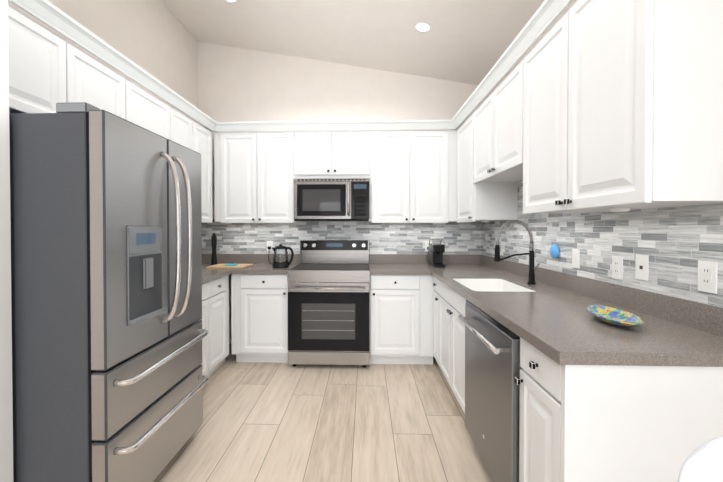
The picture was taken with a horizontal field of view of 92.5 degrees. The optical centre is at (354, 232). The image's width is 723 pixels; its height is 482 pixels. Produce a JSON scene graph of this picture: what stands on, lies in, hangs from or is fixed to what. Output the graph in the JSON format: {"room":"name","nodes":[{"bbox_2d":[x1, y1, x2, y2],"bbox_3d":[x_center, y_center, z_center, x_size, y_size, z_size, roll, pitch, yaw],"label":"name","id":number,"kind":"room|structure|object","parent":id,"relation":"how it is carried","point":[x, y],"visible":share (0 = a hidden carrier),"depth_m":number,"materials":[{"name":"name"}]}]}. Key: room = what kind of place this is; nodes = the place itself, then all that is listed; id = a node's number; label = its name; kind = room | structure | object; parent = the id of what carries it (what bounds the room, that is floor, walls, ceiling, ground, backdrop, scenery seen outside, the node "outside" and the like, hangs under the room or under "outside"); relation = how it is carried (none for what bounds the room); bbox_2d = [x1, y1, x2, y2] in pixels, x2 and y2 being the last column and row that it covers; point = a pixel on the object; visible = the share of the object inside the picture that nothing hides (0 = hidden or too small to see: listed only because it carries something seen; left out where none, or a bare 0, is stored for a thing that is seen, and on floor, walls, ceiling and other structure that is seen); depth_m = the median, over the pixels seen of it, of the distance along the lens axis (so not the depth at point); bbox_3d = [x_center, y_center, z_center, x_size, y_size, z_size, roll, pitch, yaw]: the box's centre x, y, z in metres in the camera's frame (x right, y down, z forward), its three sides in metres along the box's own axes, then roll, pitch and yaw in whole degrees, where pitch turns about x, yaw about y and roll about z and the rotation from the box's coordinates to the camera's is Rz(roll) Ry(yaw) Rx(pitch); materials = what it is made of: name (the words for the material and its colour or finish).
{"room":"kitchen","nodes":[
{"label":"kitchen","id":0,"kind":"room"},
{"bbox_2d":[0,0,12,481],"bbox_3d":[-1.593,-0.430,1.288,0.510,3.420,0.125,0,1,2],"label":"wall","id":1,"kind":"structure","parent":0,"point":[6,435],"depth_m":1.33,"materials":[{"name":"white paint"}]},
{"bbox_2d":[8,0,197,122],"bbox_3d":[-1.889,-0.527,1.854,0.120,3.600,4.340,0,1,2],"label":"wall","id":2,"kind":"structure","parent":0,"point":[156,39],"depth_m":2.98,"materials":[{"name":"beige paint"}]},
{"bbox_2d":[8,4,71,113],"bbox_3d":[-1.669,-0.782,1.580,0.338,0.456,0.453,0,1,2],"label":"upper cabinet","id":3,"kind":"object","parent":2,"relation":"attached to","point":[40,60],"depth_m":1.63,"materials":[{"name":"white paint"}]},
{"bbox_2d":[8,0,215,131],"bbox_3d":[-1.441,-1.059,2.400,0.062,0.078,2.113,0,1,2],"label":"crown molding","id":4,"kind":"structure","parent":3,"relation":"on","point":[44,11],"depth_m":2.01,"materials":[{"name":"white paint"}]},
{"bbox_2d":[72,44,127,120],"bbox_3d":[-1.654,-0.787,2.027,0.338,0.456,0.441,0,1,2],"label":"upper cabinet","id":5,"kind":"object","parent":2,"relation":"attached to","point":[94,83],"depth_m":2.01,"materials":[{"name":"white paint"}]},
{"bbox_2d":[128,79,171,140],"bbox_3d":[-1.638,-0.563,2.506,0.338,0.914,0.512,0,1,2],"label":"upper cabinet","id":6,"kind":"object","parent":2,"relation":"attached to","point":[147,111],"depth_m":2.49,"materials":[{"name":"white paint"}]},
{"bbox_2d":[172,107,215,222],"bbox_3d":[-1.616,-0.571,3.159,0.338,0.914,0.794,0,1,2],"label":"upper cabinet","id":7,"kind":"object","parent":2,"relation":"attached to","point":[186,132],"depth_m":3.30,"materials":[{"name":"white paint"}]},
{"bbox_2d":[153,344,492,481],"bbox_3d":[-0.295,1.350,0.412,3.405,0.120,7.160,0,1,2],"label":"floor","id":8,"kind":"structure","parent":0,"point":[272,422],"depth_m":2.25,"materials":[{"name":"brown wood"}]},
{"bbox_2d":[9,102,208,481],"bbox_3d":[-1.333,0.379,1.772,0.938,1.790,0.807,0,1,2],"label":"refrigerator","id":9,"kind":"object","parent":8,"relation":"on","point":[109,379],"visible":1,"depth_m":1.37,"materials":[{"name":"grey paint"}]},
{"bbox_2d":[200,281,211,376],"bbox_3d":[-1.501,0.828,2.541,0.610,0.874,0.583,0,1,2],"label":"base cabinet","id":10,"kind":"object","parent":8,"relation":"on","point":[206,319],"depth_m":2.80,"materials":[{"name":"white paint"}]},
{"bbox_2d":[212,274,231,373],"bbox_3d":[-1.483,0.822,3.070,0.610,0.874,0.475,0,1,2],"label":"base cabinet","id":11,"kind":"object","parent":8,"relation":"on","point":[220,286],"depth_m":3.07,"materials":[{"name":"white paint"}]},
{"bbox_2d":[232,274,287,362],"bbox_3d":[-0.883,0.816,3.577,0.552,0.874,0.619,0,1,2],"label":"base cabinet","id":12,"kind":"object","parent":8,"relation":"on","point":[259,301],"depth_m":3.27,"materials":[{"name":"white paint"}]},
{"bbox_2d":[202,254,233,283],"bbox_3d":[-1.458,0.314,3.062,0.660,0.140,1.674,0,1,2],"label":"countertop","id":13,"kind":"structure","parent":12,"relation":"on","point":[208,275],"depth_m":3.25,"materials":[{"name":"stone"}]},
{"bbox_2d":[211,233,216,264],"bbox_3d":[-1.498,0.168,3.700,0.062,0.337,0.062,0,1,2],"label":"pepper mill","id":14,"kind":"object","parent":13,"relation":"on","point":[214,246],"visible":0.96,"depth_m":3.68,"materials":[{"name":"black plastic"}]},
{"bbox_2d":[206,264,252,268],"bbox_3d":[-1.233,0.331,3.458,0.355,0.017,0.310,0,1,2],"label":"cutting board","id":15,"kind":"object","parent":13,"relation":"on","point":[223,266],"visible":0.94,"depth_m":3.34,"materials":[{"name":"brown wood"}]},
{"bbox_2d":[234,254,299,273],"bbox_3d":[-0.859,0.309,3.558,0.504,0.140,0.644,0,1,2],"label":"countertop","id":16,"kind":"structure","parent":12,"relation":"on","point":[261,265],"depth_m":3.85,"materials":[{"name":"stone"}]},
{"bbox_2d":[272,244,293,267],"bbox_3d":[-0.707,0.225,3.424,0.218,0.229,0.164,0,1,2],"label":"kettle","id":17,"kind":"object","parent":16,"relation":"on","point":[281,264],"visible":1,"depth_m":3.41,"materials":[{"name":"black glass"}]},
{"bbox_2d":[287,240,369,367],"bbox_3d":[-0.227,0.669,3.484,0.760,1.170,0.738,0,1,2],"label":"range oven","id":18,"kind":"object","parent":8,"relation":"on","point":[328,281],"visible":1,"depth_m":3.19,"materials":[{"name":"silver metal"}]},
{"bbox_2d":[370,274,431,364],"bbox_3d":[0.460,0.817,3.532,0.606,0.874,0.619,0,1,2],"label":"base cabinet","id":19,"kind":"object","parent":8,"relation":"on","point":[400,305],"depth_m":3.23,"materials":[{"name":"white paint"}]},
{"bbox_2d":[369,254,425,274],"bbox_3d":[0.423,0.309,3.507,0.532,0.140,0.659,0,1,2],"label":"countertop","id":20,"kind":"structure","parent":19,"relation":"on","point":[398,264],"depth_m":3.70,"materials":[{"name":"stone"}]},
{"bbox_2d":[432,276,435,364],"bbox_3d":[1.053,0.822,3.082,0.649,0.874,0.280,0,1,2],"label":"base cabinet","id":21,"kind":"object","parent":8,"relation":"on","point":[433,278],"depth_m":3.19,"materials":[{"name":"white paint"}]},
{"bbox_2d":[436,279,465,413],"bbox_3d":[1.034,0.829,2.515,0.649,0.874,0.854,0,1,2],"label":"base cabinet","id":22,"kind":"object","parent":8,"relation":"on","point":[450,331],"depth_m":2.52,"materials":[{"name":"white paint"}]},
{"bbox_2d":[422,254,722,366],"bbox_3d":[1.004,0.402,2.438,0.703,0.300,2.759,0,1,2],"label":"countertop","id":23,"kind":"structure","parent":22,"relation":"on","point":[550,315],"depth_m":1.44,"materials":[{"name":"stone"}]},
{"bbox_2d":[428,239,445,266],"bbox_3d":[0.850,0.197,3.583,0.126,0.281,0.362,0,1,2],"label":"machine","id":24,"kind":"object","parent":23,"relation":"on","point":[435,254],"visible":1,"depth_m":3.50,"materials":[{"name":"black plastic"}]},
{"bbox_2d":[494,220,539,284],"bbox_3d":[1.110,0.131,2.354,0.284,0.442,0.131,0,1,2],"label":"faucet","id":25,"kind":"object","parent":23,"relation":"on","point":[531,278],"visible":1,"depth_m":2.38,"materials":[{"name":"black metal"}]},
{"bbox_2d":[586,305,643,326],"bbox_3d":[1.057,0.346,1.415,0.164,0.035,0.316,0,1,2],"label":"glass dish","id":26,"kind":"object","parent":23,"relation":"on","point":[614,316],"visible":0.98,"depth_m":1.43,"materials":[{"name":"multicoloured glass"}]},
{"bbox_2d":[458,300,521,481],"bbox_3d":[0.942,0.841,1.748,0.682,0.868,0.677,0,1,2],"label":"dishwasher","id":27,"kind":"object","parent":8,"relation":"on","point":[492,387],"visible":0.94,"depth_m":1.62,"materials":[{"name":"grey metal"}]},
{"bbox_2d":[515,337,722,481],"bbox_3d":[0.991,0.843,1.241,0.649,0.874,0.325,0,1,2],"label":"base cabinet","id":28,"kind":"object","parent":8,"relation":"on","point":[595,423],"depth_m":1.08,"materials":[{"name":"white paint"}]},
{"bbox_2d":[678,437,722,481],"bbox_3d":[0.810,0.844,0.477,0.459,0.858,0.472,0,1,2],"label":"chair","id":29,"kind":"object","parent":8,"relation":"on","point":[703,462],"visible":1,"depth_m":0.68,"materials":[{"name":"white plastic"}]},
{"bbox_2d":[197,41,481,343],"bbox_3d":[-0.177,-0.550,3.908,3.405,3.600,0.120,0,1,2],"label":"wall","id":30,"kind":"structure","parent":0,"point":[235,84],"depth_m":3.85,"materials":[{"name":"beige paint"}]},
{"bbox_2d":[216,131,297,222],"bbox_3d":[-1.014,-0.577,3.691,0.825,0.914,0.351,0,1,2],"label":"upper cabinet","id":31,"kind":"object","parent":30,"relation":"attached to","point":[256,171],"depth_m":3.52,"materials":[{"name":"white paint"}]},
{"bbox_2d":[296,131,371,179],"bbox_3d":[-0.220,-0.792,3.662,0.764,0.483,0.351,0,1,2],"label":"upper cabinet","id":32,"kind":"object","parent":30,"relation":"attached to","point":[319,154],"depth_m":3.49,"materials":[{"name":"white paint"}]},
{"bbox_2d":[294,178,369,221],"bbox_3d":[-0.221,-0.335,3.621,0.760,0.425,0.441,0,1,2],"label":"microwave","id":33,"kind":"object","parent":32,"relation":"attached to","point":[331,199],"visible":1,"depth_m":3.45,"materials":[{"name":"silver metal"}]},
{"bbox_2d":[216,119,458,131],"bbox_3d":[-0.210,-1.071,3.452,2.592,0.078,0.062,0,1,2],"label":"crown molding","id":34,"kind":"structure","parent":32,"relation":"on","point":[351,124],"depth_m":3.45,"materials":[{"name":"white paint"}]},
{"bbox_2d":[202,218,481,254],"bbox_3d":[-0.179,-0.050,3.850,3.164,0.840,0.007,0,1,2],"label":"tile backsplash","id":35,"kind":"structure","parent":30,"relation":"attached to","point":[465,237],"depth_m":3.84,"materials":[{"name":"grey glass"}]},
{"bbox_2d":[267,241,272,250],"bbox_3d":[-0.944,0.145,3.869,0.072,0.116,0.008,0,1,2],"label":"electrical outlet plate","id":36,"kind":"object","parent":35,"relation":"attached to","point":[269,243],"visible":0.75,"depth_m":3.87,"materials":[{"name":"white plastic"}]},
{"bbox_2d":[425,241,431,251],"bbox_3d":[0.818,0.146,3.810,0.072,0.116,0.008,0,1,2],"label":"electrical outlet plate","id":37,"kind":"object","parent":35,"relation":"attached to","point":[426,244],"visible":0.46,"depth_m":3.81,"materials":[{"name":"white plastic"}]},
{"bbox_2d":[369,130,455,222],"bbox_3d":[0.602,-0.576,3.637,0.881,0.914,0.351,0,1,2],"label":"upper cabinet","id":38,"kind":"object","parent":30,"relation":"attached to","point":[413,180],"depth_m":3.47,"materials":[{"name":"white paint"}]},
{"bbox_2d":[161,0,544,84],"bbox_3d":[-0.248,-1.916,1.783,3.405,0.701,4.340,0,1,2],"label":"ceiling","id":39,"kind":"structure","parent":0,"point":[467,41],"depth_m":3.17,"materials":[{"name":"paint"}]},
{"bbox_2d":[224,0,237,2],"bbox_3d":[-1.072,-2.012,2.951,0.156,0.009,0.156,10,1,2],"label":"recessed light","id":40,"kind":"object","parent":39,"relation":"in","point":[232,1],"visible":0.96,"depth_m":3.00,"materials":[{"name":"white"}]},
{"bbox_2d":[414,21,431,32],"bbox_3d":[0.577,-1.730,2.908,0.156,0.009,0.156,10,1,2],"label":"recessed light","id":41,"kind":"object","parent":39,"relation":"in","point":[422,26],"visible":1,"depth_m":2.90,"materials":[{"name":"white"}]},
{"bbox_2d":[482,0,577,102],"bbox_3d":[1.394,-0.525,1.744,0.120,3.600,4.340,0,1,2],"label":"wall","id":42,"kind":"structure","parent":0,"point":[562,14],"depth_m":2.60,"materials":[{"name":"beige paint"}]},
{"bbox_2d":[456,115,517,222],"bbox_3d":[1.190,-0.571,3.176,0.366,0.914,0.570,0,1,2],"label":"upper cabinet","id":43,"kind":"object","parent":42,"relation":"attached to","point":[474,202],"depth_m":2.92,"materials":[{"name":"white paint"}]},
{"bbox_2d":[472,63,519,183],"bbox_3d":[1.165,-0.721,2.435,0.366,0.596,0.910,0,1,2],"label":"upper cabinet","id":44,"kind":"object","parent":42,"relation":"attached to","point":[496,123],"depth_m":2.39,"materials":[{"name":"white paint"}]},
{"bbox_2d":[448,0,572,127],"bbox_3d":[0.943,-1.057,2.207,0.062,0.078,2.340,0,1,2],"label":"crown molding","id":45,"kind":"structure","parent":44,"relation":"on","point":[545,16],"depth_m":2.01,"materials":[{"name":"white paint"}]},
{"bbox_2d":[482,180,722,307],"bbox_3d":[1.350,-0.101,2.376,0.007,0.705,2.790,0,1,2],"label":"tile backsplash","id":46,"kind":"structure","parent":42,"relation":"attached to","point":[675,244],"depth_m":1.66,"materials":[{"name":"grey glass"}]},
{"bbox_2d":[550,244,558,258],"bbox_3d":[1.330,0.122,2.299,0.027,0.096,0.096,0,1,2],"label":"hanging scrubber","id":47,"kind":"object","parent":46,"relation":"attached to","point":[554,251],"visible":0.96,"depth_m":2.28,"materials":[{"name":"blue plastic"}]},
{"bbox_2d":[572,248,579,268],"bbox_3d":[1.332,0.153,2.081,0.009,0.116,0.072,0,1,2],"label":"electrical outlet plate","id":48,"kind":"object","parent":46,"relation":"attached to","point":[575,258],"visible":1,"depth_m":2.07,"materials":[{"name":"white plastic"}]},
{"bbox_2d":[612,256,622,279],"bbox_3d":[1.321,0.175,1.739,0.008,0.116,0.072,0,1,2],"label":"electrical outlet plate","id":49,"kind":"object","parent":46,"relation":"attached to","point":[617,267],"visible":1,"depth_m":1.73,"materials":[{"name":"white plastic"}]},
{"bbox_2d":[635,254,648,280],"bbox_3d":[1.316,0.157,1.585,0.008,0.116,0.072,0,1,2],"label":"electrical outlet plate","id":50,"kind":"object","parent":46,"relation":"attached to","point":[641,267],"visible":1,"depth_m":1.58,"materials":[{"name":"white plastic"}]},
{"bbox_2d":[698,260,717,293],"bbox_3d":[1.306,0.162,1.281,0.008,0.116,0.072,0,1,2],"label":"electrical outlet plate","id":51,"kind":"object","parent":46,"relation":"attached to","point":[707,276],"visible":1,"depth_m":1.27,"materials":[{"name":"white plastic"}]},
{"bbox_2d":[520,0,722,213],"bbox_3d":[1.135,-0.559,1.540,0.366,0.901,0.885,0,1,2],"label":"upper cabinet","id":52,"kind":"object","parent":42,"relation":"attached to","point":[591,106],"depth_m":1.21,"materials":[{"name":"white paint"}]},
{"bbox_2d":[609,208,629,211],"bbox_3d":[1.140,-0.099,1.488,0.072,0.016,0.072,0,1,2],"label":"puck light","id":53,"kind":"object","parent":52,"relation":"attached to","point":[619,209],"visible":1,"depth_m":1.46,"materials":[{"name":"white plastic"}]}
]}

